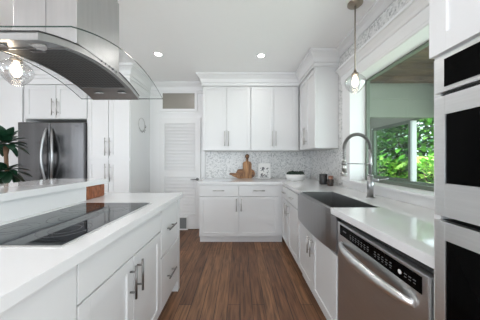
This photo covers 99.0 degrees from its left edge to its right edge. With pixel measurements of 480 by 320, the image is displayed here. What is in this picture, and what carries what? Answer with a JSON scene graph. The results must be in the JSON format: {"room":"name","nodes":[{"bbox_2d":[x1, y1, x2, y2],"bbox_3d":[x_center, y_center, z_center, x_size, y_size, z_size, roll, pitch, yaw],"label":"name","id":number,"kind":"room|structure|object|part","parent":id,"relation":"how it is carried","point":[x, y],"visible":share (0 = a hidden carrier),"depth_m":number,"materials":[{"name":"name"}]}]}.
{"room":"kitchen","nodes":[
{"label":"kitchen","id":0,"kind":"room"},
{"bbox_2d":[0,78,23,182],"bbox_3d":[-4.205,-0.075,3.350,1.990,2.620,0.660,0,0,0],"label":"wall","id":1,"kind":"structure","parent":0,"point":[12,94],"depth_m":3.02,"materials":[{"name":"paint"}]},
{"bbox_2d":[0,0,375,80],"bbox_3d":[-1.965,-1.460,0.215,6.870,0.150,7.230,0,0,0],"label":"ceiling","id":2,"kind":"structure","parent":0,"point":[192,36],"depth_m":2.19,"materials":[{"name":"paint"}]},
{"bbox_2d":[3,55,33,86],"bbox_3d":[-1.418,-0.929,1.300,0.168,0.910,0.168,0,0,0],"label":"pendant light","id":3,"kind":"object","parent":2,"relation":"hanging from","point":[15,69],"visible":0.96,"depth_m":1.29,"materials":[{"name":"glass"}]},
{"bbox_3d":[-1.418,-0.574,1.300,0.054,0.100,0.053,0,0,0],"label":"bulb","id":4,"kind":"part","parent":3,"relation":"part of","materials":[{"name":"white glass"}]},
{"bbox_2d":[0,0,162,99],"bbox_3d":[-0.949,-0.927,1.203,0.653,0.912,0.894,0,0,0],"label":"range hood","id":5,"kind":"object","parent":2,"relation":"attached to","point":[77,40],"visible":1,"depth_m":1.06,"materials":[{"name":"silver glass"}]},
{"bbox_3d":[-0.970,-0.529,1.206,0.326,0.038,0.521,0,0,0],"label":"filter frame","id":6,"kind":"part","parent":5,"relation":"part of","materials":[{"name":"metal"}]},
{"bbox_2d":[153,52,162,56],"bbox_3d":[-1.070,-1.382,2.680,0.124,0.006,0.124,0,0,0],"label":"recessed light","id":7,"kind":"object","parent":2,"relation":"in","point":[159,54],"visible":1,"depth_m":2.68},
{"bbox_2d":[256,53,265,57],"bbox_3d":[0.280,-1.382,2.720,0.124,0.006,0.124,0,0,0],"label":"recessed light","id":8,"kind":"object","parent":2,"relation":"in","point":[260,55],"visible":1,"depth_m":2.71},
{"bbox_2d":[344,0,362,86],"bbox_3d":[1.016,-0.988,1.810,0.172,0.791,0.172,0,0,0],"label":"pendant light","id":9,"kind":"object","parent":2,"relation":"hanging from","point":[353,4],"visible":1,"depth_m":1.80,"materials":[{"name":"silver metal"}]},
{"bbox_3d":[1.016,-1.072,1.810,0.011,0.577,0.010,0,0,0],"label":"rod","id":10,"kind":"part","parent":9,"relation":"part of","materials":[{"name":"silver metal"}]},
{"bbox_3d":[1.016,-0.696,1.810,0.054,0.100,0.053,0,0,0],"label":"bulb","id":11,"kind":"part","parent":9,"relation":"part of","materials":[{"name":"white glass"}]},
{"bbox_2d":[150,93,300,192],"bbox_3d":[-1.965,-0.075,3.755,6.870,2.620,0.150,0,0,0],"label":"wall","id":12,"kind":"structure","parent":0,"point":[154,97],"depth_m":3.68,"materials":[{"name":"paint"}]},
{"bbox_2d":[22,78,149,97],"bbox_3d":[-2.402,-1.248,3.340,1.575,0.275,0.680,0,0,0],"label":"trim","id":13,"kind":"structure","parent":12,"relation":"attached to","point":[25,81],"depth_m":3.00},
{"bbox_2d":[0,48,339,92],"bbox_3d":[-1.937,-1.290,3.236,6.464,0.190,1.054,0,0,4],"label":"trim","id":14,"kind":"structure","parent":12,"relation":"attached to","point":[314,57],"depth_m":3.23,"materials":[{"name":"white wood"}]},
{"bbox_2d":[160,91,196,110],"bbox_3d":[-1.097,-1.058,3.670,0.665,0.365,0.020,0,0,0],"label":"window","id":15,"kind":"structure","parent":12,"relation":"in","point":[170,101],"depth_m":3.67,"materials":[{"name":"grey glass"}]},
{"bbox_3d":[-1.097,-1.062,3.673,0.575,0.295,0.006,0,0,0],"label":"pane","id":16,"kind":"part","parent":15,"relation":"part of","materials":[{"name":"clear glass"}]},
{"bbox_2d":[154,113,204,228],"bbox_3d":[-1.075,0.195,3.628,0.920,2.080,0.104,0,0,0],"label":"door","id":17,"kind":"structure","parent":12,"relation":"in","point":[179,153],"depth_m":3.65,"materials":[{"name":"white wood"}]},
{"bbox_3d":[-1.075,0.195,3.664,0.920,2.080,0.032,0,0,0],"label":"casing","id":18,"kind":"part","parent":17,"relation":"part of","materials":[{"name":"white wood"}]},
{"bbox_2d":[180,216,187,229],"bbox_3d":[-1.062,1.117,3.627,0.275,0.235,0.021,0,0,0],"label":"air vent","id":19,"kind":"object","parent":17,"relation":"attached to","point":[183,219],"visible":0.4,"depth_m":3.62,"materials":[{"name":"grey metal"}]},
{"bbox_2d":[180,218,185,228],"bbox_3d":[-1.062,1.117,3.628,0.235,0.195,0.017,0,0,0],"label":"grille","id":20,"kind":"object","parent":19,"relation":"attached to","point":[182,220],"depth_m":3.63,"materials":[{"name":"grey metal"}]},
{"bbox_2d":[203,87,250,150],"bbox_3d":[-0.215,-0.671,3.475,0.779,1.036,0.406,0,0,0],"label":"upper cabinet","id":21,"kind":"object","parent":12,"relation":"attached to","point":[226,110],"visible":1,"depth_m":3.32,"materials":[{"name":"white wood"}]},
{"bbox_3d":[-0.410,-0.671,3.320,0.381,1.025,0.020,0,0,0],"label":"door","id":22,"kind":"part","parent":21,"relation":"part of","materials":[{"name":"white wood"}]},
{"bbox_3d":[-0.021,-0.671,3.320,0.380,1.025,0.020,0,0,0],"label":"door","id":23,"kind":"part","parent":21,"relation":"part of","materials":[{"name":"white wood"}]},
{"bbox_2d":[206,151,309,177],"bbox_3d":[0.322,0.078,3.674,1.873,0.486,0.012,0,0,0],"label":"wall tile","id":24,"kind":"structure","parent":12,"relation":"attached to","point":[219,164],"depth_m":3.67,"materials":[{"name":"tile"}]},
{"bbox_2d":[203,66,338,93],"bbox_3d":[0.333,-1.288,3.147,1.875,0.195,1.065,0,0,0],"label":"trim","id":25,"kind":"structure","parent":12,"relation":"attached to","point":[315,66],"depth_m":3.32,"materials":[{"name":"white wood"}]},
{"bbox_2d":[251,87,297,150],"bbox_3d":[0.563,-0.671,3.475,0.774,1.036,0.406,0,0,0],"label":"upper cabinet","id":26,"kind":"object","parent":12,"relation":"attached to","point":[274,110],"visible":1,"depth_m":3.32,"materials":[{"name":"white wood"}]},
{"bbox_3d":[0.361,-0.671,3.320,0.362,1.025,0.020,0,0,0],"label":"door","id":27,"kind":"part","parent":26,"relation":"part of","materials":[{"name":"white wood"}]},
{"bbox_3d":[0.727,-0.671,3.320,0.351,1.025,0.020,0,0,0],"label":"door","id":28,"kind":"part","parent":26,"relation":"part of","materials":[{"name":"white wood"}]},
{"bbox_2d":[157,229,326,319],"bbox_3d":[-1.865,1.285,0.315,6.670,0.100,7.030,0,0,0],"label":"floor","id":29,"kind":"structure","parent":0,"point":[219,280],"depth_m":2.02,"materials":[{"name":"brown wood"}]},
{"bbox_2d":[0,126,31,183],"bbox_3d":[-2.974,0.403,2.581,0.466,1.664,0.509,0,0,-37],"label":"potted plant","id":30,"kind":"object","parent":29,"relation":"on","point":[8,173],"visible":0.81,"depth_m":2.57,"materials":[{"name":"green plant"}]},
{"bbox_2d":[0,266,75,319],"bbox_3d":[-0.922,0.798,0.148,0.676,0.874,1.176,0,0,0],"label":"base cabinet","id":31,"kind":"object","parent":29,"relation":"on","point":[56,300],"visible":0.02,"depth_m":0.64,"materials":[{"name":"white wood"}]},
{"bbox_2d":[0,193,182,313],"bbox_3d":[-1.030,0.341,0.780,0.940,0.040,2.460,0,0,0],"label":"countertop","id":32,"kind":"structure","parent":31,"relation":"on","point":[23,271],"depth_m":0.72,"materials":[{"name":"white stone"}]},
{"bbox_2d":[0,203,151,247],"bbox_3d":[-0.908,0.319,1.140,0.513,0.004,0.784,0,0,0],"label":"cooktop","id":33,"kind":"object","parent":32,"relation":"in","point":[59,228],"visible":1,"depth_m":0.99,"materials":[{"name":"glass"}]},
{"bbox_2d":[86,184,103,199],"bbox_3d":[-1.274,0.266,1.735,0.113,0.109,0.220,0,0,0],"label":"wooden box","id":34,"kind":"object","parent":32,"relation":"on","point":[94,191],"visible":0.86,"depth_m":1.72,"materials":[{"name":"red wood"}]},
{"bbox_2d":[0,187,85,222],"bbox_3d":[-1.288,0.722,0.675,0.145,1.026,2.250,0,0,0],"label":"bar riser","id":35,"kind":"object","parent":29,"relation":"on","point":[10,210],"visible":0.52,"depth_m":1.24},
{"bbox_2d":[0,179,108,201],"bbox_3d":[-1.448,0.189,0.708,0.505,0.040,2.315,0,0,0],"label":"countertop","id":36,"kind":"structure","parent":35,"relation":"on","point":[16,190],"depth_m":1.36,"materials":[{"name":"white stone"}]},
{"bbox_2d":[18,122,86,181],"bbox_3d":[-2.726,0.335,3.250,0.948,1.760,0.740,0,0,0],"label":"refrigerator","id":37,"kind":"object","parent":29,"relation":"on","point":[57,150],"visible":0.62,"depth_m":2.95,"materials":[{"name":"metal"}]},
{"bbox_3d":[-2.970,-0.015,2.988,0.459,1.060,0.072,0,0,0],"label":"door","id":38,"kind":"part","parent":37,"relation":"part of","materials":[{"name":"metal"}]},
{"bbox_3d":[-2.797,-0.060,2.921,0.032,0.799,0.090,0,0,31],"label":"handle","id":39,"kind":"part","parent":37,"relation":"part of","materials":[{"name":"metal"}]},
{"bbox_3d":[-2.683,-0.060,2.921,0.032,0.800,0.102,0,0,-45],"label":"handle","id":40,"kind":"part","parent":37,"relation":"part of","materials":[{"name":"metal"}]},
{"bbox_3d":[-2.494,-0.015,2.988,0.483,1.060,0.072,0,0,0],"label":"door","id":41,"kind":"part","parent":37,"relation":"part of","materials":[{"name":"metal"}]},
{"bbox_2d":[24,85,87,178],"bbox_3d":[-2.719,0.063,3.324,0.943,2.344,0.702,0,0,0],"label":"tall cabinet","id":42,"kind":"object","parent":29,"relation":"on","point":[42,103],"visible":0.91,"depth_m":3.02,"materials":[{"name":"white wood"}]},
{"bbox_3d":[-2.933,-0.858,3.020,0.450,0.480,0.020,0,0,0],"label":"door","id":43,"kind":"part","parent":42,"relation":"part of","materials":[{"name":"white wood"}]},
{"bbox_3d":[-2.475,-0.858,3.020,0.446,0.480,0.020,0,0,0],"label":"door","id":44,"kind":"part","parent":42,"relation":"part of","materials":[{"name":"white wood"}]},
{"bbox_2d":[76,211,160,319],"bbox_3d":[-0.903,0.798,1.127,0.714,0.874,0.778,0,0,0],"label":"base cabinet","id":45,"kind":"object","parent":29,"relation":"on","point":[121,280],"visible":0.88,"depth_m":1.05,"materials":[{"name":"white wood"}]},
{"bbox_3d":[-0.592,0.828,0.932,0.016,0.593,0.383,0,0,0],"label":"door","id":46,"kind":"part","parent":45,"relation":"part of","materials":[{"name":"white wood"}]},
{"bbox_3d":[-0.565,0.650,1.090,0.040,0.175,0.013,0,0,0],"label":"handle","id":47,"kind":"part","parent":45,"relation":"part of","materials":[{"name":"silver metal"}]},
{"bbox_3d":[-0.565,0.650,1.165,0.040,0.175,0.013,0,0,0],"label":"handle","id":48,"kind":"part","parent":45,"relation":"part of","materials":[{"name":"silver metal"}]},
{"bbox_3d":[-0.592,0.828,1.322,0.016,0.593,0.383,0,0,0],"label":"door","id":49,"kind":"part","parent":45,"relation":"part of","materials":[{"name":"white wood"}]},
{"bbox_2d":[88,88,149,192],"bbox_3d":[-1.931,0.063,3.324,0.628,2.344,0.702,0,0,0],"label":"pantry cabinet","id":50,"kind":"object","parent":29,"relation":"on","point":[118,151],"visible":0.65,"depth_m":3.02,"materials":[{"name":"white wood"}]},
{"bbox_3d":[-2.087,0.569,3.020,0.302,1.127,0.020,0,0,0],"label":"door","id":51,"kind":"part","parent":50,"relation":"part of","materials":[{"name":"white wood"}]},
{"bbox_3d":[-2.087,-0.558,3.020,0.302,1.078,0.020,0,0,0],"label":"door","id":52,"kind":"part","parent":50,"relation":"part of","materials":[{"name":"white wood"}]},
{"bbox_3d":[-1.776,0.569,3.020,0.302,1.127,0.020,0,0,0],"label":"door","id":53,"kind":"part","parent":50,"relation":"part of","materials":[{"name":"white wood"}]},
{"bbox_3d":[-1.776,-0.558,3.020,0.302,1.078,0.020,0,0,0],"label":"door","id":54,"kind":"part","parent":50,"relation":"part of","materials":[{"name":"white wood"}]},
{"bbox_2d":[160,199,179,310],"bbox_3d":[-0.903,0.798,1.752,0.714,0.874,0.467,0,0,0],"label":"base cabinet","id":55,"kind":"object","parent":29,"relation":"on","point":[170,216],"visible":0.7,"depth_m":1.70,"materials":[{"name":"white wood"}]},
{"bbox_3d":[-0.592,0.548,1.718,0.016,0.358,0.390,0,0,0],"label":"drawer","id":56,"kind":"part","parent":55,"relation":"part of","materials":[{"name":"white wood"}]},
{"bbox_3d":[-0.592,0.931,1.718,0.016,0.387,0.390,0,0,0],"label":"drawer","id":57,"kind":"part","parent":55,"relation":"part of","materials":[{"name":"white wood"}]},
{"bbox_3d":[-0.565,0.931,1.700,0.040,0.013,0.170,0,0,0],"label":"handle","id":58,"kind":"part","parent":55,"relation":"part of","materials":[{"name":"silver metal"}]},
{"bbox_3d":[-0.922,0.798,1.955,0.676,0.874,0.060,0,0,0],"label":"post","id":59,"kind":"part","parent":55,"relation":"part of","materials":[{"name":"white wood"}]},
{"bbox_2d":[199,185,238,241],"bbox_3d":[-0.313,0.798,3.329,0.584,0.874,0.682,0,0,0],"label":"base cabinet","id":60,"kind":"object","parent":29,"relation":"on","point":[218,204],"visible":0.99,"depth_m":3.03,"materials":[{"name":"white wood"}]},
{"bbox_3d":[-0.312,0.453,3.035,0.576,0.160,0.020,0,0,0],"label":"drawer","id":61,"kind":"part","parent":60,"relation":"part of","materials":[{"name":"white wood"}]},
{"bbox_3d":[-0.312,0.834,3.035,0.576,0.582,0.020,0,0,0],"label":"door","id":62,"kind":"part","parent":60,"relation":"part of","materials":[{"name":"white wood"}]},
{"bbox_2d":[197,178,433,268],"bbox_3d":[0.315,0.341,2.170,1.880,0.040,2.996,0,0,0],"label":"countertop","id":63,"kind":"structure","parent":60,"relation":"on","point":[408,228],"depth_m":1.21,"materials":[{"name":"white stone"}]},
{"bbox_2d":[229,169,254,177],"bbox_3d":[0.038,0.240,3.623,0.453,0.160,0.022,0,0,0],"label":"cutting board","id":64,"kind":"object","parent":63,"relation":"on","point":[239,171],"visible":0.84,"depth_m":3.62,"materials":[{"name":"brown wood"}]},
{"bbox_2d":[243,154,251,177],"bbox_3d":[0.125,0.107,3.590,0.155,0.426,0.031,0,0,0],"label":"cutting board","id":65,"kind":"object","parent":63,"relation":"on","point":[247,166],"visible":0.97,"depth_m":3.58,"materials":[{"name":"brown wood"}]},
{"bbox_2d":[258,163,270,177],"bbox_3d":[0.425,0.190,3.597,0.220,0.262,0.024,0,0,0],"label":"cookbook","id":66,"kind":"object","parent":63,"relation":"on","point":[264,169],"visible":0.96,"depth_m":3.59,"materials":[{"name":"white paper"}]},
{"bbox_2d":[260,167,268,177],"bbox_3d":[0.427,0.214,3.585,0.165,0.193,0.001,0,0,0],"label":"print","id":67,"kind":"object","parent":66,"relation":"attached to","point":[264,171],"depth_m":3.59},
{"bbox_2d":[286,174,304,180],"bbox_3d":[0.860,0.272,3.200,0.292,0.098,0.181,0,0,0],"label":"bowl","id":68,"kind":"object","parent":63,"relation":"on","point":[289,177],"visible":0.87,"depth_m":3.13,"materials":[{"name":"white ceramic"}]},
{"bbox_2d":[319,174,326,184],"bbox_3d":[1.105,0.253,2.720,0.102,0.136,0.101,0,0,0],"label":"candle jar","id":69,"kind":"object","parent":63,"relation":"on","point":[322,177],"visible":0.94,"depth_m":2.68,"materials":[{"name":"grey glass"}]},
{"bbox_2d":[327,179,333,185],"bbox_3d":[1.128,0.281,2.560,0.080,0.078,0.080,0,0,0],"label":"candle jar","id":70,"kind":"object","parent":63,"relation":"on","point":[330,182],"visible":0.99,"depth_m":2.53,"materials":[{"name":"brown glass"}]},
{"bbox_2d":[298,192,376,253],"bbox_3d":[0.769,0.463,1.753,0.372,0.280,0.874,0,0,0],"label":"farmhouse sink","id":71,"kind":"object","parent":63,"relation":"in","point":[314,208],"visible":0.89,"depth_m":1.65,"materials":[{"name":"metal"}]},
{"bbox_2d":[303,192,376,220],"bbox_3d":[0.788,0.455,1.743,0.332,0.263,0.714,0,0,0],"label":"basin","id":72,"kind":"object","parent":71,"relation":"in","point":[330,200],"depth_m":1.90,"materials":[{"name":"metal"}]},
{"bbox_2d":[341,133,388,197],"bbox_3d":[1.054,0.043,1.755,0.380,0.557,0.076,0,0,4],"label":"faucet","id":73,"kind":"object","parent":63,"relation":"on","point":[370,178],"visible":1,"depth_m":1.74,"materials":[{"name":"metal"}]},
{"bbox_3d":[1.000,0.034,1.755,0.264,0.027,0.045,0,0,0],"label":"dock arm","id":74,"kind":"part","parent":73,"relation":"part of","materials":[{"name":"metal"}]},
{"bbox_3d":[1.185,0.166,1.722,0.113,0.036,0.031,0,0,23],"label":"lever","id":75,"kind":"part","parent":73,"relation":"part of","materials":[{"name":"metal"}]},
{"bbox_2d":[239,185,281,241],"bbox_3d":[0.307,0.798,3.329,0.654,0.874,0.682,0,0,0],"label":"base cabinet","id":76,"kind":"object","parent":29,"relation":"on","point":[260,206],"visible":0.98,"depth_m":3.03,"materials":[{"name":"white wood"}]},
{"bbox_3d":[0.280,0.453,3.035,0.585,0.160,0.020,0,0,0],"label":"drawer","id":77,"kind":"part","parent":76,"relation":"part of","materials":[{"name":"white wood"}]},
{"bbox_3d":[0.280,0.834,3.035,0.585,0.582,0.020,0,0,0],"label":"door","id":78,"kind":"part","parent":76,"relation":"part of","materials":[{"name":"white wood"}]},
{"bbox_2d":[282,185,288,245],"bbox_3d":[0.918,0.798,3.155,0.674,0.874,1.020,0,0,0],"label":"base cabinet","id":79,"kind":"object","parent":29,"relation":"on","point":[284,188],"visible":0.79,"depth_m":2.83,"materials":[{"name":"white wood"}]},
{"bbox_3d":[0.628,0.834,2.825,0.020,0.582,0.345,0,0,0],"label":"door","id":80,"kind":"part","parent":79,"relation":"part of","materials":[{"name":"white wood"}]},
{"bbox_3d":[0.628,0.453,2.825,0.020,0.160,0.345,0,0,0],"label":"drawer","id":81,"kind":"part","parent":79,"relation":"part of","materials":[{"name":"white wood"}]},
{"bbox_2d":[286,189,297,264],"bbox_3d":[0.918,0.798,2.421,0.674,0.874,0.445,0,0,0],"label":"base cabinet","id":82,"kind":"object","parent":29,"relation":"on","point":[292,206],"visible":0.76,"depth_m":2.40,"materials":[{"name":"white wood"}]},
{"bbox_3d":[0.628,0.453,2.420,0.020,0.160,0.435,0,0,0],"label":"drawer","id":83,"kind":"part","parent":82,"relation":"part of","materials":[{"name":"white wood"}]},
{"bbox_3d":[0.628,0.834,2.420,0.020,0.582,0.435,0,0,0],"label":"door","id":84,"kind":"part","parent":82,"relation":"part of","materials":[{"name":"white wood"}]},
{"bbox_2d":[298,219,337,319],"bbox_3d":[0.920,0.922,1.754,0.680,0.625,0.884,0,0,0],"label":"base cabinet","id":85,"kind":"object","parent":29,"relation":"on","point":[318,264],"visible":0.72,"depth_m":1.60,"materials":[{"name":"white wood"}]},
{"bbox_3d":[0.628,0.870,1.975,0.020,0.509,0.431,0,0,0],"label":"door","id":86,"kind":"part","parent":85,"relation":"part of","materials":[{"name":"white wood"}]},
{"bbox_3d":[0.600,0.735,1.790,0.038,0.150,0.011,0,0,0],"label":"handle","id":87,"kind":"part","parent":85,"relation":"part of","materials":[{"name":"silver metal"}]},
{"bbox_3d":[0.600,0.735,1.720,0.038,0.150,0.011,0,0,0],"label":"handle","id":88,"kind":"part","parent":85,"relation":"part of","materials":[{"name":"silver metal"}]},
{"bbox_3d":[0.628,0.870,1.534,0.020,0.509,0.433,0,0,0],"label":"door","id":89,"kind":"part","parent":85,"relation":"part of","materials":[{"name":"white wood"}]},
{"bbox_2d":[338,220,433,319],"bbox_3d":[0.896,0.802,0.991,0.689,0.865,0.634,0,0,0],"label":"dishwasher","id":90,"kind":"object","parent":29,"relation":"on","point":[377,280],"visible":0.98,"depth_m":0.92,"materials":[{"name":"metal"}]},
{"bbox_3d":[0.590,0.513,0.993,0.078,0.052,0.536,0,0,0],"label":"handle","id":91,"kind":"part","parent":90,"relation":"part of","materials":[{"name":"metal"}]},
{"bbox_3d":[0.621,0.430,0.986,0.003,0.060,0.572,0,0,0],"label":"control panel","id":92,"kind":"part","parent":90,"relation":"part of","materials":[{"name":"black glass"}]},
{"bbox_2d":[429,0,479,319],"bbox_3d":[0.934,-0.032,0.269,0.642,2.534,0.798,0,0,0],"label":"tall cabinet","id":93,"kind":"object","parent":29,"relation":"on","point":[453,24],"visible":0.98,"depth_m":0.61,"materials":[{"name":"white wood"}]},
{"bbox_3d":[0.624,-0.810,0.469,0.020,0.965,0.393,0,0,0],"label":"door","id":94,"kind":"part","parent":93,"relation":"part of","materials":[{"name":"white wood"}]},
{"bbox_2d":[435,219,479,319],"bbox_3d":[0.906,0.540,0.271,0.588,0.710,0.749,0,0,0],"label":"oven","id":95,"kind":"object","parent":93,"relation":"in","point":[457,243],"visible":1,"depth_m":0.58,"materials":[{"name":"metal"}]},
{"bbox_3d":[0.623,0.507,0.271,0.014,0.535,0.682,0,0,0],"label":"glass","id":96,"kind":"part","parent":95,"relation":"part of","materials":[{"name":"black glass"}]},
{"bbox_2d":[435,38,479,225],"bbox_3d":[0.904,-0.072,0.271,0.591,0.490,0.749,0,0,0],"label":"oven","id":97,"kind":"object","parent":93,"relation":"in","point":[457,73],"visible":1,"depth_m":0.57,"materials":[{"name":"metal"}]},
{"bbox_3d":[0.623,-0.259,0.271,0.022,0.108,0.749,0,0,0],"label":"control panel","id":98,"kind":"part","parent":97,"relation":"part of","materials":[{"name":"metal"}]},
{"bbox_3d":[0.623,-0.034,0.271,0.014,0.207,0.682,0,0,0],"label":"glass","id":99,"kind":"part","parent":97,"relation":"part of","materials":[{"name":"black glass"}]},
{"bbox_2d":[343,27,433,209],"bbox_3d":[1.370,-0.075,0.240,0.200,2.620,6.880,0,0,0],"label":"wall","id":100,"kind":"structure","parent":0,"point":[358,92],"depth_m":2.33,"materials":[{"name":"paint"}]},
{"bbox_2d":[300,67,337,150],"bbox_3d":[1.088,-0.671,2.963,0.336,1.036,0.693,0,0,0],"label":"upper cabinet","id":101,"kind":"object","parent":100,"relation":"attached to","point":[319,90],"visible":1,"depth_m":2.62,"materials":[{"name":"white wood"}]},
{"bbox_3d":[0.968,-0.671,3.135,0.020,1.025,0.326,0,0,0],"label":"door","id":102,"kind":"part","parent":101,"relation":"part of","materials":[{"name":"white wood"}]},
{"bbox_3d":[0.968,-0.671,2.793,0.020,1.025,0.338,0,0,0],"label":"door","id":103,"kind":"part","parent":101,"relation":"part of","materials":[{"name":"white wood"}]},
{"bbox_2d":[310,0,409,185],"bbox_3d":[1.264,-0.487,1.784,0.012,1.616,3.768,0,0,0],"label":"wall tile","id":104,"kind":"structure","parent":100,"relation":"attached to","point":[328,161],"depth_m":2.59,"materials":[{"name":"stone"}]},
{"bbox_2d":[336,0,394,56],"bbox_3d":[0.909,-1.343,1.132,0.721,0.085,2.964,0,0,0],"label":"trim","id":105,"kind":"structure","parent":100,"relation":"attached to","point":[379,6],"depth_m":2.00,"materials":[{"name":"white wood"}]},
{"bbox_2d":[335,0,428,180],"bbox_3d":[1.225,-0.430,1.420,0.090,1.350,2.240,0,0,0],"label":"trim","id":106,"kind":"structure","parent":100,"relation":"attached to","point":[412,19],"depth_m":1.83,"materials":[{"name":"white wood"}]},
{"bbox_2d":[343,180,433,208],"bbox_3d":[1.351,0.276,1.584,0.233,0.091,1.832,0,0,0],"label":"trim","id":107,"kind":"structure","parent":100,"relation":"attached to","point":[424,198],"depth_m":1.64,"materials":[{"name":"white wood"}]},
{"bbox_2d":[365,40,433,190],"bbox_3d":[1.442,-0.338,1.315,0.055,1.135,2.030,0,0,0],"label":"window","id":108,"kind":"structure","parent":100,"relation":"in","point":[424,45],"depth_m":2.05,"materials":[{"name":"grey metal"}]},
{"bbox_2d":[370,118,414,174],"bbox_3d":[2.850,0.080,3.400,0.100,2.350,2.100,0,0,0],"label":"wall","id":109,"kind":"structure","parent":0,"point":[374,122],"depth_m":4.11,"materials":[{"name":"grey paint"}]},
{"bbox_2d":[372,118,433,185],"bbox_3d":[2.810,-0.138,3.380,0.080,1.045,1.920,0,0,0],"label":"window","id":110,"kind":"structure","parent":109,"relation":"in","point":[412,124],"depth_m":3.36,"materials":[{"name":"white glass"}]},
{"bbox_3d":[2.788,-0.145,3.822,0.025,0.980,0.976,0,0,0],"label":"sash","id":111,"kind":"part","parent":110,"relation":"part of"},
{"bbox_3d":[2.810,-0.138,3.817,0.070,1.045,1.046,0,0,1],"label":"frame","id":112,"kind":"part","parent":110,"relation":"part of","materials":[{"name":"white wood"}]},
{"bbox_2d":[370,83,433,117],"bbox_3d":[2.135,-0.900,2.967,1.330,0.570,0.105,0,0,0],"label":"wall","id":113,"kind":"structure","parent":0,"point":[387,100],"depth_m":2.93,"materials":[{"name":"paint"}]},
{"bbox_2d":[370,46,434,82],"bbox_3d":[2.285,-1.110,0.215,1.630,0.150,5.430,0,0,0],"label":"roof porch","id":114,"kind":"structure","parent":0,"point":[418,68],"depth_m":2.40,"materials":[{"name":"brown wood"}]},
{"label":"outside","id":115,"kind":"structure","parent":0,"visible":0},
{"bbox_3d":[8.525,1.325,5.000,10.950,0.100,22.000,0,0,0],"label":"garden","id":116,"kind":"object","parent":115,"visible":0},
{"bbox_2d":[377,157,424,181],"bbox_3d":[4.202,0.587,5.894,2.069,1.416,1.832,0,0,0],"label":"shrub","id":117,"kind":"object","parent":116,"relation":"on","point":[385,160],"visible":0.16,"depth_m":5.53,"materials":[{"name":"green plant"}]},
{"bbox_2d":[377,117,433,182],"bbox_3d":[5.594,-0.257,6.387,3.111,3.092,2.954,0,0,0],"label":"shrub","id":118,"kind":"object","parent":116,"relation":"on","point":[389,131],"visible":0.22,"depth_m":5.96,"materials":[{"name":"green plant"}]},
{"bbox_2d":[377,120,433,174],"bbox_3d":[6.563,-0.688,8.507,4.170,3.944,3.690,0,0,-4],"label":"shrub","id":119,"kind":"object","parent":116,"relation":"on","point":[405,145],"visible":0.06,"depth_m":7.25,"materials":[{"name":"green plant"}]},
{"bbox_2d":[393,156,433,182],"bbox_3d":[4.801,0.584,5.132,1.575,1.389,1.455,0,0,0],"label":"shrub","id":120,"kind":"object","parent":116,"relation":"on","point":[402,164],"visible":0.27,"depth_m":5.08,"materials":[{"name":"green plant"}]},
{"bbox_2d":[402,156,433,182],"bbox_3d":[4.296,0.584,4.327,1.512,1.462,1.450,0,0,0],"label":"shrub","id":121,"kind":"object","parent":116,"relation":"on","point":[430,159],"visible":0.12,"depth_m":4.43,"materials":[{"name":"green plant"}]},
{"bbox_2d":[425,123,433,154],"bbox_3d":[6.819,-0.600,4.983,3.361,3.769,3.768,0,0,-20],"label":"shrub","id":122,"kind":"object","parent":116,"relation":"on","point":[433,123],"visible":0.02,"depth_m":6.19,"materials":[{"name":"green plant"}]}
]}

